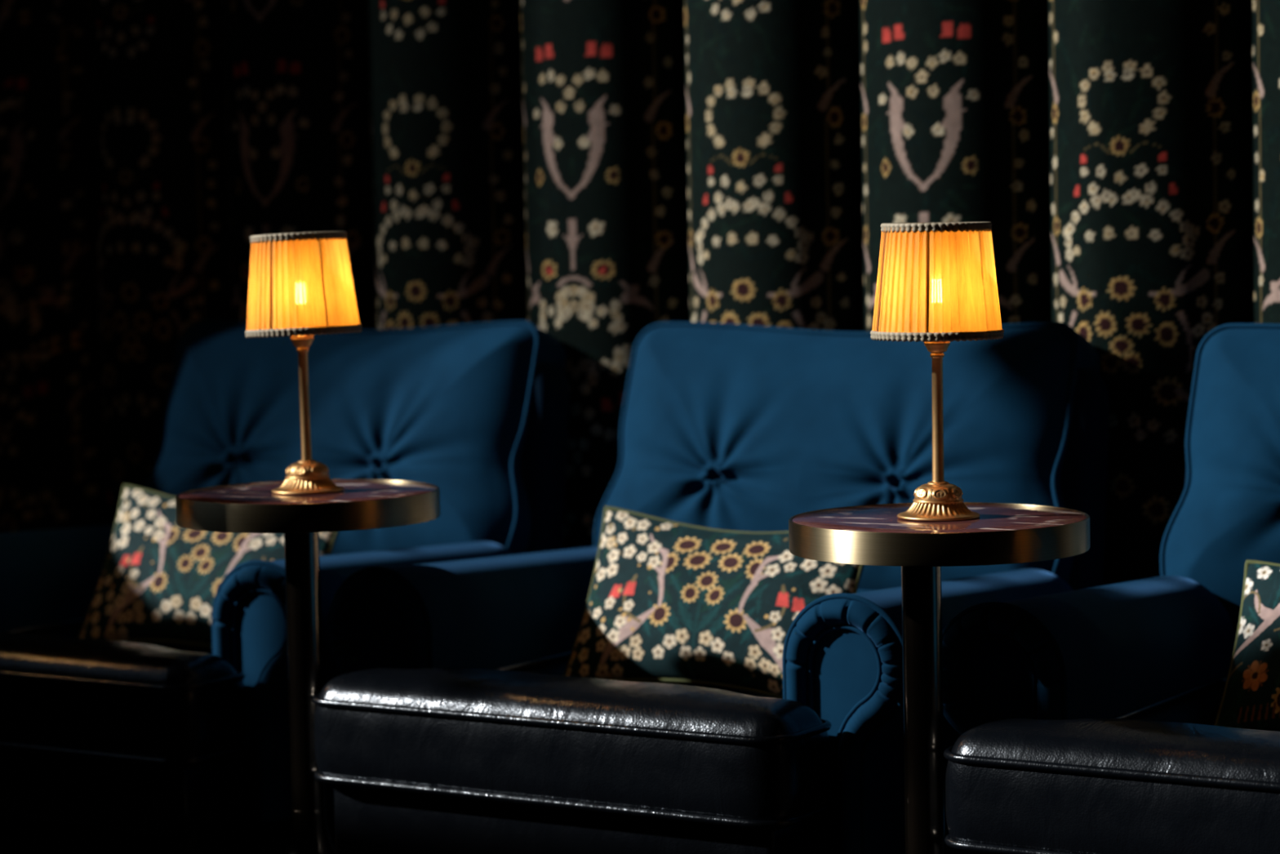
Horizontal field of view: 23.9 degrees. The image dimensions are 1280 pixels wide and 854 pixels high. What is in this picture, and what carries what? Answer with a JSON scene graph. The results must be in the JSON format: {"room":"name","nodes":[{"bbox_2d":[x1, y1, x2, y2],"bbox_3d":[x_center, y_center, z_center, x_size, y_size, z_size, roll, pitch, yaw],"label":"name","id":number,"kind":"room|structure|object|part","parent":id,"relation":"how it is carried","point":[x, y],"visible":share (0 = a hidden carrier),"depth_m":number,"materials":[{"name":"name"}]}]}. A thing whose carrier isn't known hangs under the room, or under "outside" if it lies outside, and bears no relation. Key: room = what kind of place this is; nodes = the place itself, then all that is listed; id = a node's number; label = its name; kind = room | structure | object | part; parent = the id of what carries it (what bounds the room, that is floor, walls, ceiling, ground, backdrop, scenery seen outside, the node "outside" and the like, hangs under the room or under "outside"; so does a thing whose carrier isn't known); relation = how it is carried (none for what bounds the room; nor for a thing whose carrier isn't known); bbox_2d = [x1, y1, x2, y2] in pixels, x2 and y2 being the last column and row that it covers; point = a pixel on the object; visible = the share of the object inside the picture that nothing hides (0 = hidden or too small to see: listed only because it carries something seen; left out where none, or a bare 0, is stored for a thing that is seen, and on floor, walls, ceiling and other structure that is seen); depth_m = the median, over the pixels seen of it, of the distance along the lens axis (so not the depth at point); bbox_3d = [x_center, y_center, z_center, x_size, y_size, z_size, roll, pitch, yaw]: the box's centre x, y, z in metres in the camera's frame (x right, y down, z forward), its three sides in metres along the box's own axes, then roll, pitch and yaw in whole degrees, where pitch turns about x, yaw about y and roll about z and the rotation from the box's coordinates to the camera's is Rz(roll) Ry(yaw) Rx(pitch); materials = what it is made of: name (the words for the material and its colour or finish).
{"room":"cinema auditorium","nodes":[
{"label":"cinema auditorium","id":0,"kind":"room"},
{"bbox_2d":[0,804,968,853],"bbox_3d":[-0.421,0.979,2.509,7.400,0.100,6.975,1,5,32],"label":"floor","id":1,"kind":"structure","parent":0,"point":[17,835],"depth_m":5.38,"materials":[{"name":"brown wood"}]},
{"bbox_2d":[0,320,569,853],"bbox_3d":[-0.809,0.266,5.649,1.088,0.890,1.172,1,5,32],"label":"armchair","id":2,"kind":"object","parent":1,"relation":"on","point":[181,742],"visible":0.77,"depth_m":5.73,"materials":[{"name":"blue fabric"}]},
{"bbox_3d":[-1.180,0.404,5.881,0.206,0.437,0.710,1,5,32],"label":"arm","id":3,"kind":"part","parent":2,"relation":"part of","materials":[{"name":"blue fabric"}]},
{"bbox_2d":[0,622,245,758],"bbox_3d":[-0.899,0.431,5.512,0.874,0.178,0.814,1,5,32],"label":"seat cushion","id":4,"kind":"object","parent":2,"relation":"on","point":[63,695],"depth_m":5.05,"materials":[{"name":"black leather"}]},
{"bbox_3d":[-0.855,0.580,5.588,0.810,0.125,0.905,1,5,32],"label":"seat","id":5,"kind":"part","parent":2,"relation":"part of","materials":[{"name":"black leather"}]},
{"bbox_3d":[-0.774,0.709,5.159,0.060,0.075,0.060,1,5,32],"label":"leg","id":6,"kind":"part","parent":2,"relation":"part of","materials":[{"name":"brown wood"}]},
{"bbox_2d":[77,484,338,647],"bbox_3d":[-0.804,0.276,5.697,0.546,0.312,0.170,1,5,31],"label":"cushion","id":7,"kind":"object","parent":2,"relation":"on","point":[160,579],"visible":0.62,"depth_m":5.69,"materials":[{"name":"fabric"}]},
{"bbox_3d":[-0.635,0.468,5.117,0.124,0.396,0.004,1,5,32],"label":"panel","id":8,"kind":"part","parent":2,"relation":"part of","materials":[{"name":"blue fabric"}]},
{"bbox_2d":[146,324,566,555],"bbox_3d":[-0.597,0.033,6.002,0.945,0.497,0.193,1,-14,32],"label":"cushion","id":9,"kind":"object","parent":2,"relation":"on","point":[477,414],"depth_m":5.85,"materials":[{"name":"blue fabric"}]},
{"bbox_3d":[-0.445,0.422,5.416,0.206,0.437,0.710,1,5,32],"label":"arm","id":10,"kind":"part","parent":2,"relation":"part of","materials":[{"name":"blue fabric"}]},
{"bbox_3d":[-0.564,0.213,6.035,0.969,0.730,0.181,1,5,32],"label":"frame","id":11,"kind":"part","parent":2,"relation":"part of","materials":[{"name":"blue fabric"}]},
{"bbox_2d":[175,479,439,853],"bbox_3d":[-0.524,0.432,4.862,0.420,0.660,0.420,1,5,32],"label":"side table","id":12,"kind":"object","parent":1,"relation":"on","point":[363,504],"visible":0.95,"depth_m":4.83,"materials":[{"name":"metal"}]},
{"bbox_2d":[244,231,362,494],"bbox_3d":[-0.536,-0.104,4.826,0.186,0.415,0.186,2,5,40],"label":"table lamp","id":13,"kind":"object","parent":12,"relation":"on","point":[301,287],"visible":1,"depth_m":4.76,"materials":[{"name":"fabric"}]},
{"bbox_3d":[-0.544,-0.301,4.816,0.155,0.013,0.155,-1,3,28],"label":"braid trim","id":14,"kind":"part","parent":13,"relation":"part of","materials":[{"name":"beige fabric"}]},
{"bbox_3d":[-0.540,-0.228,4.819,0.182,0.149,0.182,-1,3,28],"label":"lamp shade","id":15,"kind":"part","parent":13,"relation":"part of","materials":[{"name":"orange fabric"}]},
{"bbox_3d":[-0.537,-0.153,4.823,0.186,0.013,0.186,-1,3,28],"label":"braid trim","id":16,"kind":"part","parent":13,"relation":"part of","materials":[{"name":"beige fabric"}]},
{"bbox_3d":[-0.535,-0.037,4.829,0.020,0.182,0.020,0,4,28],"label":"stem","id":17,"kind":"part","parent":13,"relation":"part of","materials":[{"name":"gold metal"}]},
{"bbox_2d":[311,321,1109,853],"bbox_3d":[0.138,0.289,5.051,1.088,0.890,1.172,1,5,32],"label":"armchair","id":18,"kind":"object","parent":1,"relation":"on","point":[452,722],"visible":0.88,"depth_m":4.92,"materials":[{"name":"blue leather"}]},
{"bbox_3d":[-0.424,0.473,4.983,0.123,0.396,0.004,1,5,32],"label":"panel","id":19,"kind":"part","parent":18,"relation":"part of","materials":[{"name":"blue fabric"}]},
{"bbox_3d":[-0.234,0.427,5.283,0.206,0.437,0.710,1,5,32],"label":"arm","id":20,"kind":"part","parent":18,"relation":"part of","materials":[{"name":"blue fabric"}]},
{"bbox_2d":[314,657,831,819],"bbox_3d":[0.047,0.454,4.913,0.874,0.178,0.814,1,5,32],"label":"seat cushion","id":21,"kind":"object","parent":18,"relation":"on","point":[509,734],"depth_m":4.55,"materials":[{"name":"black leather"}]},
{"bbox_3d":[0.092,0.603,4.990,0.810,0.125,0.905,1,5,32],"label":"seat","id":22,"kind":"part","parent":18,"relation":"part of","materials":[{"name":"black leather"}]},
{"bbox_2d":[563,506,864,698],"bbox_3d":[0.133,0.299,5.105,0.539,0.303,0.171,1,5,33],"label":"cushion","id":23,"kind":"object","parent":18,"relation":"on","point":[668,600],"visible":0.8,"depth_m":5.07,"materials":[{"name":"fabric"}]},
{"bbox_3d":[0.311,0.491,4.519,0.123,0.396,0.004,1,5,32],"label":"panel","id":24,"kind":"part","parent":18,"relation":"part of","materials":[{"name":"blue fabric"}]},
{"bbox_2d":[597,326,1099,590],"bbox_3d":[0.349,0.056,5.403,0.945,0.497,0.193,1,-14,32],"label":"cushion","id":25,"kind":"object","parent":18,"relation":"on","point":[740,428],"depth_m":5.31,"materials":[{"name":"blue fabric"}]},
{"bbox_3d":[0.502,0.445,4.818,0.206,0.437,0.710,1,5,32],"label":"arm","id":26,"kind":"part","parent":18,"relation":"part of","materials":[{"name":"blue fabric"}]},
{"bbox_3d":[0.383,0.236,5.436,0.969,0.730,0.181,1,5,32],"label":"frame","id":27,"kind":"part","parent":18,"relation":"part of","materials":[{"name":"blue fabric"}]},
{"bbox_2d":[788,502,1089,853],"bbox_3d":[0.425,0.455,4.261,0.420,0.660,0.420,1,5,32],"label":"side table","id":28,"kind":"object","parent":1,"relation":"on","point":[1002,533],"visible":0.92,"depth_m":4.23,"materials":[{"name":"metal"}]},
{"bbox_2d":[870,222,1004,520],"bbox_3d":[0.416,-0.079,4.223,0.186,0.412,0.186,-2,4,-16],"label":"table lamp","id":29,"kind":"object","parent":28,"relation":"on","point":[936,282],"visible":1,"depth_m":4.15,"materials":[{"name":"fabric"}]},
{"bbox_3d":[0.412,-0.278,4.208,0.155,0.013,0.155,0,4,14],"label":"braid trim","id":30,"kind":"part","parent":29,"relation":"part of","materials":[{"name":"beige fabric"}]},
{"bbox_3d":[0.414,-0.205,4.213,0.182,0.149,0.182,0,4,14],"label":"lamp shade","id":31,"kind":"part","parent":29,"relation":"part of","materials":[{"name":"orange fabric"}]},
{"bbox_3d":[0.416,-0.013,4.228,0.020,0.182,0.020,0,4,14],"label":"stem","id":32,"kind":"part","parent":29,"relation":"part of","materials":[{"name":"gold metal"}]},
{"bbox_3d":[0.415,-0.130,4.219,0.186,0.013,0.186,0,4,14],"label":"braid trim","id":33,"kind":"part","parent":29,"relation":"part of","materials":[{"name":"beige fabric"}]},
{"bbox_2d":[942,323,1279,853],"bbox_3d":[1.084,0.312,4.452,1.088,0.890,1.172,1,5,32],"label":"armchair","id":34,"kind":"object","parent":1,"relation":"on","point":[1084,718],"visible":0.95,"depth_m":4.38,"materials":[{"name":"blue fabric"}]},
{"bbox_3d":[1.038,0.626,4.391,0.810,0.125,0.905,1,5,32],"label":"seat","id":35,"kind":"part","parent":34,"relation":"part of","materials":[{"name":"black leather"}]},
{"bbox_3d":[0.523,0.496,4.385,0.124,0.396,0.004,1,5,32],"label":"panel","id":36,"kind":"part","parent":34,"relation":"part of","materials":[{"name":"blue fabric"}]},
{"bbox_2d":[945,684,1279,853],"bbox_3d":[0.994,0.478,4.315,0.874,0.178,0.814,1,5,32],"label":"seat cushion","id":37,"kind":"object","parent":34,"relation":"on","point":[1082,768],"depth_m":4.10,"materials":[{"name":"black leather"}]},
{"bbox_3d":[0.713,0.450,4.684,0.206,0.437,0.710,1,5,32],"label":"arm","id":38,"kind":"part","parent":34,"relation":"part of","materials":[{"name":"blue fabric"}]},
{"bbox_3d":[1.329,0.260,4.838,0.969,0.730,0.181,1,5,32],"label":"frame","id":39,"kind":"part","parent":34,"relation":"part of","materials":[{"name":"blue fabric"}]},
{"bbox_2d":[1164,328,1279,622],"bbox_3d":[1.296,0.080,4.805,0.945,0.497,0.193,1,-14,32],"label":"cushion","id":40,"kind":"object","parent":34,"relation":"on","point":[1226,515],"depth_m":4.93,"materials":[{"name":"blue fabric"}]},
{"bbox_2d":[1213,560,1279,731],"bbox_3d":[1.091,0.339,4.515,0.477,0.291,0.165,2,5,37],"label":"cushion","id":41,"kind":"object","parent":34,"relation":"on","point":[1251,699],"visible":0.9,"depth_m":4.59,"materials":[{"name":"fabric"}]},
{"bbox_2d":[0,0,1279,585],"bbox_3d":[1.163,-1.489,5.006,7.982,4.400,0.123,1,5,32],"label":"curtain","id":42,"kind":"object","parent":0,"point":[592,174],"depth_m":5.83,"materials":[{"name":"fabric"}]}
]}

